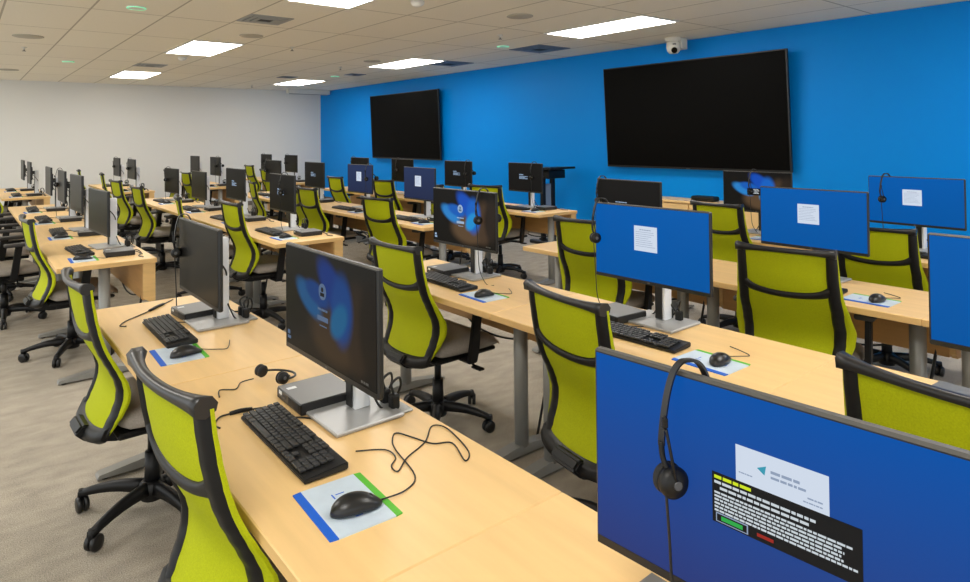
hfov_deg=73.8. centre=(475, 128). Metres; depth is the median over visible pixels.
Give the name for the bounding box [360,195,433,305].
office chair
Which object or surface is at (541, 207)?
computer
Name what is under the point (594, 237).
ear cup
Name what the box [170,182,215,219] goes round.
table
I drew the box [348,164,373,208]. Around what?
computer monitor
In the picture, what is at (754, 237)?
mat
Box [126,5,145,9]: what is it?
indicator
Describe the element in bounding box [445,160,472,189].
computer monitor
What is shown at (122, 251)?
computer
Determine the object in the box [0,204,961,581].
floor
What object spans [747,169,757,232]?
headset
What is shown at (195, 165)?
computer monitor
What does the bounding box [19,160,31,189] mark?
computer monitor
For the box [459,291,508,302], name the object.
mat
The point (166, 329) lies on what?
keyboard
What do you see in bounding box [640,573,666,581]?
computer
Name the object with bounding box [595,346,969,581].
computer monitor
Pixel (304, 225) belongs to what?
power outlet
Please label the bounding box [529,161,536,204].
headset
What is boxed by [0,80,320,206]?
wall
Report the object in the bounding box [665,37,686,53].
ceiling camera
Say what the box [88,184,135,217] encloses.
table
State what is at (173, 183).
computer monitor
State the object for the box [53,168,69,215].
headset
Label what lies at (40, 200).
table
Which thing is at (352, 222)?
table
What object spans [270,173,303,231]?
computer monitor
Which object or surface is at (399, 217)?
keyboard
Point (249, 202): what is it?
baseboard
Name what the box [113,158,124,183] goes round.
computer monitor
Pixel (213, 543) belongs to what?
office chair
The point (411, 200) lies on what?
table
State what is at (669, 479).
ear cup
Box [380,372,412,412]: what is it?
power outlet
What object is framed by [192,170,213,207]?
computer monitor
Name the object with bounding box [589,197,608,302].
headset
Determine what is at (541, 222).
table
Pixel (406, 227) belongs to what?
table
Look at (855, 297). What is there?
mat
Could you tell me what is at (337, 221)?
table
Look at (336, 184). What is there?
office chair
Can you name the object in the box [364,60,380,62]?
ceiling speaker
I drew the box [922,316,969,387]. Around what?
table
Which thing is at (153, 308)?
switch
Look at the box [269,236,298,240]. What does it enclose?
mat
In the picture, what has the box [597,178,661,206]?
computer monitor
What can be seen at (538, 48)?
ceiling vent
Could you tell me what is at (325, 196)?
baseboard
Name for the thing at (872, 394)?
office chair
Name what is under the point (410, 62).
recessed light
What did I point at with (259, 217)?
computer
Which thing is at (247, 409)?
switch
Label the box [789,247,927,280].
table
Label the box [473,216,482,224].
ear cup
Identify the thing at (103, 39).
ceiling
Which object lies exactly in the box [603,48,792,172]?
wall display
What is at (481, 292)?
mouse
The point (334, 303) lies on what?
computer monitor
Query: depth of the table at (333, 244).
5.18 m
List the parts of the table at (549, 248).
modesty panel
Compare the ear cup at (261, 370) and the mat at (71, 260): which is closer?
the ear cup at (261, 370)
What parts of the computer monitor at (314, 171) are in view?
post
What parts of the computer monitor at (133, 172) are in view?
post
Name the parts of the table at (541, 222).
modesty panel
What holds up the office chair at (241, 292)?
on the floor
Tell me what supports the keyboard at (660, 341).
on the table at (774, 365)
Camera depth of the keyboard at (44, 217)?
6.42 m
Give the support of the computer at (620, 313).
on the table at (774, 365)
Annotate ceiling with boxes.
[0,0,968,90]
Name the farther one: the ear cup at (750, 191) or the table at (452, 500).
the ear cup at (750, 191)
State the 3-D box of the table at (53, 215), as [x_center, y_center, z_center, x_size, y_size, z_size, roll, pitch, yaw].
[-4.256,1.281,6.520,0.566,0.740,1.222,0,-1,-39]
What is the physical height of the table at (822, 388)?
0.740 m
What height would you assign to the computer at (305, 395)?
0.036 m
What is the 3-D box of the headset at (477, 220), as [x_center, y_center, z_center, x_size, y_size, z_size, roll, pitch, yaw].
[0.078,0.573,3.486,0.139,0.512,0.145,-1,-1,34]
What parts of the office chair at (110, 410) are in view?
rail, rail, frame, leg, leg, seat, leg, leg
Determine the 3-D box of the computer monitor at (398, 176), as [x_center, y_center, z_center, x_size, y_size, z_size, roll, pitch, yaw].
[-0.975,0.668,9.109,0.210,0.486,0.560,0,-1,-39]
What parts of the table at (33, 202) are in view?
modesty panel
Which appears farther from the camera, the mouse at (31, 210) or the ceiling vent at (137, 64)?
the ceiling vent at (137, 64)
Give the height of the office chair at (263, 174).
0.990 m
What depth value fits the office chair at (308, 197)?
7.07 m
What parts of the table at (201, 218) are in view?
modesty panel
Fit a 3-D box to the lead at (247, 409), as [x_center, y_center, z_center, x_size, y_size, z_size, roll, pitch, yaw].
[-0.669,0.805,1.823,0.065,0.016,0.167,-1,-1,34]
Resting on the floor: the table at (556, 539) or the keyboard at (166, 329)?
the table at (556, 539)
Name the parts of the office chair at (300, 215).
frame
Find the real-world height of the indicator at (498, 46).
0.015 m
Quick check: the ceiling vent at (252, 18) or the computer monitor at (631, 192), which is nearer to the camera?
the computer monitor at (631, 192)
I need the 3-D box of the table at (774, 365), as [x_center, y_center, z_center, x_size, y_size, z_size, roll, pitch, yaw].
[0.672,1.175,2.550,0.566,0.740,1.222,0,-1,-39]
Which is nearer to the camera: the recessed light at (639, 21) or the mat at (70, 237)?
the mat at (70, 237)
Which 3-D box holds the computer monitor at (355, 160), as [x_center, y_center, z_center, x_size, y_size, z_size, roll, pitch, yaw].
[-1.744,0.689,10.069,0.210,0.486,0.560,0,-1,-39]
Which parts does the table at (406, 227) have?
modesty panel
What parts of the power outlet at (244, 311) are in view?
plate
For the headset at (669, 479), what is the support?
hanging from the computer monitor at (780, 489)
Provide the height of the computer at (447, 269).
0.036 m
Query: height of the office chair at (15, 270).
0.990 m
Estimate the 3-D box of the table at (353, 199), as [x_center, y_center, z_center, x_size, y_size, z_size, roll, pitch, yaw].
[-1.831,1.302,9.960,0.566,0.740,1.222,0,-1,-39]
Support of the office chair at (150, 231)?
on the floor
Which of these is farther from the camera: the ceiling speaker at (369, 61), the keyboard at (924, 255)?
the ceiling speaker at (369, 61)
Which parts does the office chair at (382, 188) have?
rail, frame, armrest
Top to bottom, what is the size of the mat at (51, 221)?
0.003 m
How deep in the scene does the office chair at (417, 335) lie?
3.27 m
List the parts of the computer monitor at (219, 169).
post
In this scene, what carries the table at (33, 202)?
on the floor
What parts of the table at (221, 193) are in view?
modesty panel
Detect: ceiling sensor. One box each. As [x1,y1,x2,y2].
[178,57,186,60]
[411,0,424,6]
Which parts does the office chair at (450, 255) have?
leg, leg, leg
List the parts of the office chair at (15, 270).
armrest, leg, armrest, leg, seat, leg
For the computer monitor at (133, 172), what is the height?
0.486 m
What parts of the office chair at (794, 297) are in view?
rail, frame, seat, armrest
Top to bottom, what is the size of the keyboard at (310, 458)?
0.027 m
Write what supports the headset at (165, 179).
hanging from the computer monitor at (173, 183)
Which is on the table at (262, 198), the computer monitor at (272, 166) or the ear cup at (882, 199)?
the computer monitor at (272, 166)
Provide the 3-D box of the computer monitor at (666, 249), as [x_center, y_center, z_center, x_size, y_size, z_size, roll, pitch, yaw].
[0.764,0.562,2.690,0.210,0.486,0.560,0,-1,-39]
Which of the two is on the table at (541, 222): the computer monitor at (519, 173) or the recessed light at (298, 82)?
the computer monitor at (519, 173)
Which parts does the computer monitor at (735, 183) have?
plate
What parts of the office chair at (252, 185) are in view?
frame, armrest, seat, armrest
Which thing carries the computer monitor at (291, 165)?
on the table at (301, 184)
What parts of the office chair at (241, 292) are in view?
rail, frame, seat, leg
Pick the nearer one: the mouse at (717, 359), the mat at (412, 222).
the mouse at (717, 359)
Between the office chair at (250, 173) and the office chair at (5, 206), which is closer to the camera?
the office chair at (5, 206)
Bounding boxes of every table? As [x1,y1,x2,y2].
[0,187,39,228]
[0,191,50,232]
[8,204,68,282]
[15,212,83,287]
[35,223,119,337]
[39,237,156,384]
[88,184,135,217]
[95,295,301,479]
[100,187,154,239]
[145,197,202,260]
[156,203,229,277]
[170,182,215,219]
[172,355,560,581]
[185,213,281,304]
[200,183,238,205]
[223,222,343,307]
[246,177,274,216]
[248,191,297,253]
[261,181,313,222]
[266,199,345,254]
[320,203,399,265]
[324,187,374,242]
[356,211,469,264]
[359,191,436,248]
[386,259,575,460]
[386,493,669,581]
[406,199,495,266]
[485,203,576,284]
[490,293,834,477]
[523,241,722,352]
[671,233,788,312]
[707,261,960,378]
[769,360,937,414]
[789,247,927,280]
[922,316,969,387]
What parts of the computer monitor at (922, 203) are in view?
post, plate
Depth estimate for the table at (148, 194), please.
10.07 m
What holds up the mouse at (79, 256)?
on the mat at (71, 260)
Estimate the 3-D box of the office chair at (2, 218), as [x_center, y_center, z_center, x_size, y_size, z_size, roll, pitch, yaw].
[-5.426,1.179,7.322,0.584,0.990,0.638,0,-1,-41]
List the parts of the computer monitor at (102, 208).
plate, post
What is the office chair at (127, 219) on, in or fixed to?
on the floor
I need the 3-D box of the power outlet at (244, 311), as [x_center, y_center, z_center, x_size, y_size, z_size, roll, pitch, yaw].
[-1.026,0.782,2.847,0.077,0.089,0.187,0,-1,-39]
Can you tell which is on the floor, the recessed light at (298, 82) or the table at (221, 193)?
the table at (221, 193)
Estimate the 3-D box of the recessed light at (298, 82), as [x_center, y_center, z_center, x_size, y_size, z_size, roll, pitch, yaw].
[-3.668,-0.958,13.428,0.614,0.012,1.365,0,-1,-39]
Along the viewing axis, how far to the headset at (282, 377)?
2.07 m
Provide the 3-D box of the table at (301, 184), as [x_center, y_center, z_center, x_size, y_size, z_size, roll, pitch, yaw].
[-3.486,1.348,12.028,0.566,0.740,1.222,0,-1,-39]
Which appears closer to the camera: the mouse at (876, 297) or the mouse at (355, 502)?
the mouse at (355, 502)
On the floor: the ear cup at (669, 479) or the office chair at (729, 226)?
the office chair at (729, 226)
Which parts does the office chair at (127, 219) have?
rail, frame, rail, armrest, seat, leg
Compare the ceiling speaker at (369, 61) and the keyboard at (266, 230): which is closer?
the keyboard at (266, 230)
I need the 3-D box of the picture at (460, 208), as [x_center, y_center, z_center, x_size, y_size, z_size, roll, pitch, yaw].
[-0.084,0.449,3.618,0.001,0.046,0.046,0,-1,-40]
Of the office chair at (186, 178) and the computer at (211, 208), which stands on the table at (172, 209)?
the computer at (211, 208)
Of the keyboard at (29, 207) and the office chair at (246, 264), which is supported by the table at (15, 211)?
the keyboard at (29, 207)
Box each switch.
[148,303,164,311]
[229,407,252,415]
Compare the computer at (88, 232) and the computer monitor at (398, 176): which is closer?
the computer at (88, 232)
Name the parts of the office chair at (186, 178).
frame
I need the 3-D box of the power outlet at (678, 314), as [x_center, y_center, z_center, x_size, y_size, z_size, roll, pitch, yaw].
[0.816,0.761,2.731,0.077,0.089,0.187,0,-1,-39]
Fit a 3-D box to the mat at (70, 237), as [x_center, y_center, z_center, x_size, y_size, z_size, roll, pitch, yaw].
[-3.354,0.882,5.221,0.160,0.003,0.205,0,-1,-38]
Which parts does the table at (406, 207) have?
modesty panel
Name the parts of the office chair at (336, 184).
frame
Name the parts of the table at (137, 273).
modesty panel, panel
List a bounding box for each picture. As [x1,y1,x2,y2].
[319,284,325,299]
[458,205,462,212]
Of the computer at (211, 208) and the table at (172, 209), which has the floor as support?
the table at (172, 209)
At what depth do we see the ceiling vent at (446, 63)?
10.22 m
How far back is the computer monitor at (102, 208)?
4.76 m
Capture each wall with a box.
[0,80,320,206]
[320,0,969,246]
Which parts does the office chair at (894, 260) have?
leg, frame, rail, leg, leg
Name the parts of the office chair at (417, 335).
rail, frame, rail, leg, leg, leg, leg, seat, leg, armrest, lever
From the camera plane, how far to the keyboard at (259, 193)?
9.00 m
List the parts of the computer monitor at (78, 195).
plate, post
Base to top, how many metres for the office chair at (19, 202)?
0.990 m
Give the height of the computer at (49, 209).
0.036 m
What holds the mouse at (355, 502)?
on the mat at (317, 502)
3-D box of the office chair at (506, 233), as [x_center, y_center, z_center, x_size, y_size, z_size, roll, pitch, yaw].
[0.280,1.100,7.072,0.630,1.020,0.642,-1,-1,38]
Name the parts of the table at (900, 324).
panel, modesty panel, panel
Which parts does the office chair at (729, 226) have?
rail, leg, frame, leg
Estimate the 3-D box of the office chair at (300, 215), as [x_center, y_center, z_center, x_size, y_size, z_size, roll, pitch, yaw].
[-1.839,1.144,7.550,0.653,0.990,0.650,0,-1,-31]
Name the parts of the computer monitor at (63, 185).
post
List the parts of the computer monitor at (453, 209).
plate, post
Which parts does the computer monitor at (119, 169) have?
post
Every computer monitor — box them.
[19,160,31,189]
[25,161,42,193]
[43,166,66,208]
[56,170,82,218]
[68,174,88,231]
[88,188,125,249]
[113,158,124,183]
[127,159,140,189]
[165,168,184,200]
[179,217,248,331]
[190,156,201,171]
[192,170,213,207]
[210,157,223,184]
[226,168,250,216]
[261,154,271,168]
[266,160,281,193]
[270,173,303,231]
[285,155,298,179]
[286,242,403,437]
[305,162,324,198]
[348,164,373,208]
[351,157,368,164]
[391,159,413,193]
[404,167,435,218]
[433,187,500,281]
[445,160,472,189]
[508,162,542,207]
[595,202,712,333]
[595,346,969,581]
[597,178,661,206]
[723,170,792,234]
[760,186,869,283]
[868,175,966,252]
[927,232,969,351]
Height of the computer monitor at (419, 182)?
0.490 m
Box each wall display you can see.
[370,89,441,159]
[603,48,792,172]
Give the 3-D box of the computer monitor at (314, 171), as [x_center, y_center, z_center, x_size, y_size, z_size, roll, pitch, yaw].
[-1.989,0.666,8.232,0.210,0.486,0.560,0,-1,-39]
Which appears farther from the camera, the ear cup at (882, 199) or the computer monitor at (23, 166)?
the computer monitor at (23, 166)
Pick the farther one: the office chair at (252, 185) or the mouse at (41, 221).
the office chair at (252, 185)
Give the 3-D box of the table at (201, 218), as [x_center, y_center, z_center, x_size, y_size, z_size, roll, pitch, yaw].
[-2.409,1.260,6.398,0.566,0.740,1.222,0,-1,-39]
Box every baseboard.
[83,196,318,214]
[324,196,556,236]
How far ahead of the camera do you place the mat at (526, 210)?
6.71 m
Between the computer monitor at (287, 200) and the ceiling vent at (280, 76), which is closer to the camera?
the computer monitor at (287, 200)
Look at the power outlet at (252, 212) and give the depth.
6.55 m
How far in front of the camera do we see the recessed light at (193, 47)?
8.26 m
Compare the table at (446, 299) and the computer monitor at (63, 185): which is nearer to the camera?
the table at (446, 299)
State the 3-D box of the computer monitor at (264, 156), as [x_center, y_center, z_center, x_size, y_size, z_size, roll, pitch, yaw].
[-4.180,0.756,13.113,0.210,0.486,0.560,0,-1,-39]
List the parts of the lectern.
post, grey panel, post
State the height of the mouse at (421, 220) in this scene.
0.035 m
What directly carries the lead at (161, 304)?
on the table at (253, 343)
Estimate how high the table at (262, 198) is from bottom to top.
0.740 m
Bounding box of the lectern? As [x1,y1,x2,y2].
[530,166,574,243]
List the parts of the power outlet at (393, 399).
plate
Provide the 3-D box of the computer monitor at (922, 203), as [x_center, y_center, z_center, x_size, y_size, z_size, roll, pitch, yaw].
[2.935,0.561,4.271,0.210,0.486,0.560,0,-1,-35]
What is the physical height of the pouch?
0.058 m
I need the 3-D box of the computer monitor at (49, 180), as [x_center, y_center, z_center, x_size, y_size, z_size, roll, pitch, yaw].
[-4.938,0.689,7.589,0.210,0.486,0.560,0,-1,-39]
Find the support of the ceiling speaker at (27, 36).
attached to the ceiling
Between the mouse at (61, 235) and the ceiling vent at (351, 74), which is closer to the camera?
the mouse at (61, 235)
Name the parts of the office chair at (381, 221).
rail, rail, frame, seat, armrest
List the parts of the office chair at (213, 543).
rail, rail, frame, seat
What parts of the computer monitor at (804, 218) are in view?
plate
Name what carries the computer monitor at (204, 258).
on the table at (253, 343)
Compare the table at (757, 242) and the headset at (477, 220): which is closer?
the headset at (477, 220)
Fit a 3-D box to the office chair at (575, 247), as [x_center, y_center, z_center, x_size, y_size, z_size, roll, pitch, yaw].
[0.856,1.058,4.182,0.629,1.015,0.614,-1,-1,43]
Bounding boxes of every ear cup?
[171,247,181,257]
[254,364,267,376]
[275,371,288,383]
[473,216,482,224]
[589,233,600,242]
[653,460,688,499]
[747,188,753,193]
[878,196,886,202]
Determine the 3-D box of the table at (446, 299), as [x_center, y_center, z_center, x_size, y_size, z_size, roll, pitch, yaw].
[-0.092,1.196,3.504,0.566,0.740,1.222,0,-1,-39]
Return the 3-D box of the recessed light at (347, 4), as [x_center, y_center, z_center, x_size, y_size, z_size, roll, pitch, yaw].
[-0.948,-1.100,5.117,0.614,0.012,1.365,0,-1,-39]
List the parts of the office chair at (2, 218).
seat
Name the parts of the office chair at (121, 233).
frame, leg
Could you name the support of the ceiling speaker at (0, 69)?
attached to the ceiling
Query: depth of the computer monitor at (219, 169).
11.28 m
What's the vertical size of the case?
0.126 m
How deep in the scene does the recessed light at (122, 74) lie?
11.44 m
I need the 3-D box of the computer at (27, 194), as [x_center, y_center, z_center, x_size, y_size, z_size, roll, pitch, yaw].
[-6.345,0.953,9.344,0.224,0.036,0.310,0,-1,-40]
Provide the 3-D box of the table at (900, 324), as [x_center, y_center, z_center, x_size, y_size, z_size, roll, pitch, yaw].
[1.708,1.175,3.347,0.566,0.740,1.222,0,-1,-39]
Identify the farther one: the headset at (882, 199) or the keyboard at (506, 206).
the keyboard at (506, 206)
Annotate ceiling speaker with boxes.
[0,69,18,70]
[12,34,43,38]
[239,34,262,37]
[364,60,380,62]
[507,13,532,18]
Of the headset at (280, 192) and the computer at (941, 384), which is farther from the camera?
the headset at (280, 192)
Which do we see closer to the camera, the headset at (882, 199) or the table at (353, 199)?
the headset at (882, 199)
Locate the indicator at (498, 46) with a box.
[497,45,508,47]
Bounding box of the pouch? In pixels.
[691,195,718,201]
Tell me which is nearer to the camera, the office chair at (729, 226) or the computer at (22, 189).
the office chair at (729, 226)
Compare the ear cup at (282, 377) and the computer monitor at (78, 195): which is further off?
the computer monitor at (78, 195)
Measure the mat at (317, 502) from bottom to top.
0.003 m
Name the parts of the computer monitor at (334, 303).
plate, post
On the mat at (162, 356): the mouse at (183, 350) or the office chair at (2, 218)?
the mouse at (183, 350)
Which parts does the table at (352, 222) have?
modesty panel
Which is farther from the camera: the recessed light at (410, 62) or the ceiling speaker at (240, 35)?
the recessed light at (410, 62)
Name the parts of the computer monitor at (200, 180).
plate, post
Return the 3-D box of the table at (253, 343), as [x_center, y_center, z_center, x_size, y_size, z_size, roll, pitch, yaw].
[-1.171,1.196,2.666,0.566,0.740,1.222,0,-1,-39]
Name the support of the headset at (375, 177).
hanging from the computer monitor at (356, 172)
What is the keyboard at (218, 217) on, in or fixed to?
on the table at (201, 218)
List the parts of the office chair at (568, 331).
rail, rail, frame, leg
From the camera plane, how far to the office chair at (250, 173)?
12.34 m
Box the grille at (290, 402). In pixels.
[288,397,297,410]
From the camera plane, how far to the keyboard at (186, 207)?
7.23 m
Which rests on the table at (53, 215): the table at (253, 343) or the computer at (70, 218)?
the computer at (70, 218)
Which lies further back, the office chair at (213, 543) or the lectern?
the lectern
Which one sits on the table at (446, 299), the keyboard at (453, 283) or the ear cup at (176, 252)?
the keyboard at (453, 283)
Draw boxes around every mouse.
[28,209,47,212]
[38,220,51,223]
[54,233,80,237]
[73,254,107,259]
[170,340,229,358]
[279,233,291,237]
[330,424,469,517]
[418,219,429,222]
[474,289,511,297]
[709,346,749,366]
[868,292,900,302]
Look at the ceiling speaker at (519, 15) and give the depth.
6.29 m
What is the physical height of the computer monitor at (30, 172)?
0.486 m
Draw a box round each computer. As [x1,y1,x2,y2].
[20,188,33,190]
[26,193,44,195]
[46,206,68,211]
[59,216,83,221]
[77,229,100,236]
[103,247,143,256]
[171,301,235,319]
[175,199,199,202]
[204,206,220,210]
[245,215,273,221]
[277,373,345,415]
[294,228,332,236]
[319,198,341,202]
[427,263,469,275]
[534,205,562,210]
[609,302,646,323]
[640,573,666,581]
[932,381,969,395]
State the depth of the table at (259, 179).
13.33 m
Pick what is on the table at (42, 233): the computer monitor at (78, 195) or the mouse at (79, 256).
the computer monitor at (78, 195)
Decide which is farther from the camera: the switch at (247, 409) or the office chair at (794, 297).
the office chair at (794, 297)
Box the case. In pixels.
[286,88,329,94]
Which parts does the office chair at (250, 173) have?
frame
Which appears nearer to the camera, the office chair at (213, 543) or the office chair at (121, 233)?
the office chair at (213, 543)
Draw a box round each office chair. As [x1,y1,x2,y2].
[0,200,31,242]
[0,213,24,243]
[0,223,35,301]
[0,235,47,329]
[1,201,15,229]
[18,214,117,367]
[61,267,180,551]
[99,172,136,236]
[109,179,163,256]
[126,346,287,581]
[129,185,179,277]
[163,169,184,223]
[173,194,244,299]
[179,171,217,204]
[218,199,285,329]
[244,164,274,215]
[248,180,287,254]
[259,168,296,220]
[296,186,333,227]
[296,186,357,245]
[327,175,368,238]
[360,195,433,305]
[368,237,498,432]
[373,178,418,245]
[426,184,469,261]
[468,183,528,278]
[523,279,614,511]
[553,215,654,309]
[690,200,752,327]
[733,240,876,364]
[835,351,969,450]
[838,227,944,376]
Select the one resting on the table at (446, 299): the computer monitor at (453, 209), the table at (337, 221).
the computer monitor at (453, 209)
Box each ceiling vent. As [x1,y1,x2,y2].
[132,63,166,67]
[236,14,293,24]
[276,76,296,77]
[345,73,365,75]
[427,61,472,66]
[509,44,569,52]
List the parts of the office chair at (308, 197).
rail, frame, seat, armrest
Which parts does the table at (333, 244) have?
modesty panel, panel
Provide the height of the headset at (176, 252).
0.512 m
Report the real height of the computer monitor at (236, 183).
0.486 m
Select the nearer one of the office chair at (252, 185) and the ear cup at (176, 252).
the ear cup at (176, 252)
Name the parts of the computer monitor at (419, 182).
plate, post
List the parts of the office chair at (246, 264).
rail, frame, rail, leg, seat, leg, leg, armrest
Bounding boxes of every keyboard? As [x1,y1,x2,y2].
[26,206,43,210]
[34,215,52,220]
[49,227,71,236]
[64,244,94,255]
[142,314,197,348]
[153,198,168,202]
[182,205,197,210]
[210,214,222,220]
[241,402,347,483]
[255,227,284,235]
[258,192,269,195]
[332,205,357,210]
[396,214,420,221]
[425,271,477,291]
[505,205,529,209]
[610,321,690,353]
[920,251,927,258]
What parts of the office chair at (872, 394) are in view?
frame, rail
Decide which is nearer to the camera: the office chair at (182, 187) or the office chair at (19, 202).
the office chair at (19, 202)
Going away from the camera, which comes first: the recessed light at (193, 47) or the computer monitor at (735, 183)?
the computer monitor at (735, 183)
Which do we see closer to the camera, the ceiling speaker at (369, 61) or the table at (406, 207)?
the table at (406, 207)
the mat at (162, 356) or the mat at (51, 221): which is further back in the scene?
the mat at (51, 221)
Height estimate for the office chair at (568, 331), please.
0.985 m
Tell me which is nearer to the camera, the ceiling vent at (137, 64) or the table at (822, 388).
the table at (822, 388)
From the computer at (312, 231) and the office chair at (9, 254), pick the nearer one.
the computer at (312, 231)
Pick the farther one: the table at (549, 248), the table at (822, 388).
the table at (549, 248)
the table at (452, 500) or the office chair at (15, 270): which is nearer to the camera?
the table at (452, 500)
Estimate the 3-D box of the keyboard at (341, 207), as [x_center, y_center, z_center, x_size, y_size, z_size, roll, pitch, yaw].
[-1.394,0.876,7.174,0.226,0.027,0.436,0,-1,-39]
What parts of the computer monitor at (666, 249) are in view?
post, plate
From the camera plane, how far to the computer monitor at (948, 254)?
1.83 m
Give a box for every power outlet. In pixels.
[123,234,134,247]
[236,295,257,320]
[249,207,257,215]
[301,218,309,228]
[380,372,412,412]
[483,258,492,273]
[672,300,682,320]
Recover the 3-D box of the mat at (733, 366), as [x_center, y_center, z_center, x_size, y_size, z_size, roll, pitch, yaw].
[0.805,0.798,2.210,0.160,0.003,0.205,0,-1,-38]
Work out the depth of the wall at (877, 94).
7.06 m
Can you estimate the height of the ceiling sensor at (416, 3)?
0.052 m
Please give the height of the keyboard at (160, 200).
0.027 m
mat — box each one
[35,221,55,224]
[47,235,72,240]
[67,256,98,262]
[149,343,208,366]
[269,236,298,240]
[293,472,402,542]
[412,222,433,224]
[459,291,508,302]
[523,210,545,212]
[671,349,750,375]
[750,236,760,239]
[844,293,901,307]
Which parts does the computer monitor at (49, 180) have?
post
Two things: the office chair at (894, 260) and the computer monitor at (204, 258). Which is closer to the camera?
the computer monitor at (204, 258)
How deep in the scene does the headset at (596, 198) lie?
4.53 m
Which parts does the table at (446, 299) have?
modesty panel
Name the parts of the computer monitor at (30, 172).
post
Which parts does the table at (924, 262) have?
modesty panel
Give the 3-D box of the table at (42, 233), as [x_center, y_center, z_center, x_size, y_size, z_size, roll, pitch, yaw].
[-3.488,1.260,5.560,0.566,0.740,1.222,0,-1,-39]
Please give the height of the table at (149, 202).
0.740 m
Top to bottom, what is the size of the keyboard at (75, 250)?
0.027 m
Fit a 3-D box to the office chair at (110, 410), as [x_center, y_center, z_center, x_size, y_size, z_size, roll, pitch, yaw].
[-1.326,1.068,2.682,0.645,1.000,0.629,0,-1,-41]
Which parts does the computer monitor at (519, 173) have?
plate, post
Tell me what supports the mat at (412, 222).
on the table at (406, 227)
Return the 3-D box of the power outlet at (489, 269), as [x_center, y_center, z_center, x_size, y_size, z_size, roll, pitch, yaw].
[0.053,0.782,3.685,0.077,0.089,0.187,0,-1,-39]
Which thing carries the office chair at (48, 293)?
on the floor
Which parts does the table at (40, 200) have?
modesty panel, panel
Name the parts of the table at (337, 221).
modesty panel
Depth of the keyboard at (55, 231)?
5.46 m
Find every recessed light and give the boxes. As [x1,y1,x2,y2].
[109,70,162,78]
[164,40,244,55]
[272,79,324,85]
[284,0,374,8]
[367,58,445,68]
[544,15,678,38]
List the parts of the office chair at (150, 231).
rail, rail, frame, armrest, leg, seat, armrest, leg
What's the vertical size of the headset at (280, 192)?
0.512 m
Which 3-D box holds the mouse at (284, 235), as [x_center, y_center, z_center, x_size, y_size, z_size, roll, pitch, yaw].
[-1.454,0.841,5.147,0.092,0.035,0.238,-1,-1,37]
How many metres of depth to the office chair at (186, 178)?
10.88 m
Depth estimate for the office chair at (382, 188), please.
8.46 m
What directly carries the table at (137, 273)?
on the floor
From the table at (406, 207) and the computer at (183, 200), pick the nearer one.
the computer at (183, 200)
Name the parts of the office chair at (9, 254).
armrest, leg, seat, leg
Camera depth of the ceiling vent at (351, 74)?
11.84 m
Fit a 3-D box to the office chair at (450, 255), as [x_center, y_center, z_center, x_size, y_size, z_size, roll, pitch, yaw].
[-0.291,1.137,7.815,0.641,0.980,0.633,0,-1,-39]
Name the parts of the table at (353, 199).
modesty panel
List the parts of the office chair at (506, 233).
rail, frame, leg, rail, leg, leg, seat, armrest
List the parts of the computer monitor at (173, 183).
post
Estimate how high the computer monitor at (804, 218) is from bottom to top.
0.486 m
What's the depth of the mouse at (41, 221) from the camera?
6.14 m
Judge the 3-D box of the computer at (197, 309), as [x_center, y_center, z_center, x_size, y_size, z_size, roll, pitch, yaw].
[-1.176,0.811,2.851,0.224,0.036,0.310,0,-1,-43]
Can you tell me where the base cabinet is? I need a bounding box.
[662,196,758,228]
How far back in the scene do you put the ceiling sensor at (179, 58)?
9.12 m
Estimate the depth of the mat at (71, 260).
4.21 m
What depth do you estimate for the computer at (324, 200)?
7.94 m
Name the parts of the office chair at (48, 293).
rail, rail, frame, leg, leg, leg, leg, seat, armrest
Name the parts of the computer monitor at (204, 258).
plate, post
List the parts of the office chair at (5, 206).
seat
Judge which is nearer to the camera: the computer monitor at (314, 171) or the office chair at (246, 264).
the office chair at (246, 264)
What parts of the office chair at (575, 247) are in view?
rail, frame, seat, armrest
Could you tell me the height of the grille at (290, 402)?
0.018 m
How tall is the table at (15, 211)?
0.740 m
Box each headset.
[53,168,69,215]
[164,166,168,198]
[171,213,190,305]
[218,364,295,397]
[278,172,296,229]
[364,163,378,196]
[463,160,475,189]
[473,188,501,285]
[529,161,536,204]
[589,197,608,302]
[594,175,606,201]
[653,358,709,581]
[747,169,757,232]
[878,173,889,227]
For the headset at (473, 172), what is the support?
hanging from the computer monitor at (454, 170)
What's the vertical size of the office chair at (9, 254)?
0.990 m
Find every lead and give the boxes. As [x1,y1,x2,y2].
[119,299,172,326]
[216,407,260,428]
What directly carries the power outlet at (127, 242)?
on the table at (137, 273)
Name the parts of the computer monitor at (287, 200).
plate, post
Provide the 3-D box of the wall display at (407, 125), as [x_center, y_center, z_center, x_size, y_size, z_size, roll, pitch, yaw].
[-1.422,-0.056,13.000,0.154,1.330,2.530,0,-1,-39]
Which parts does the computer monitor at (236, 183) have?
post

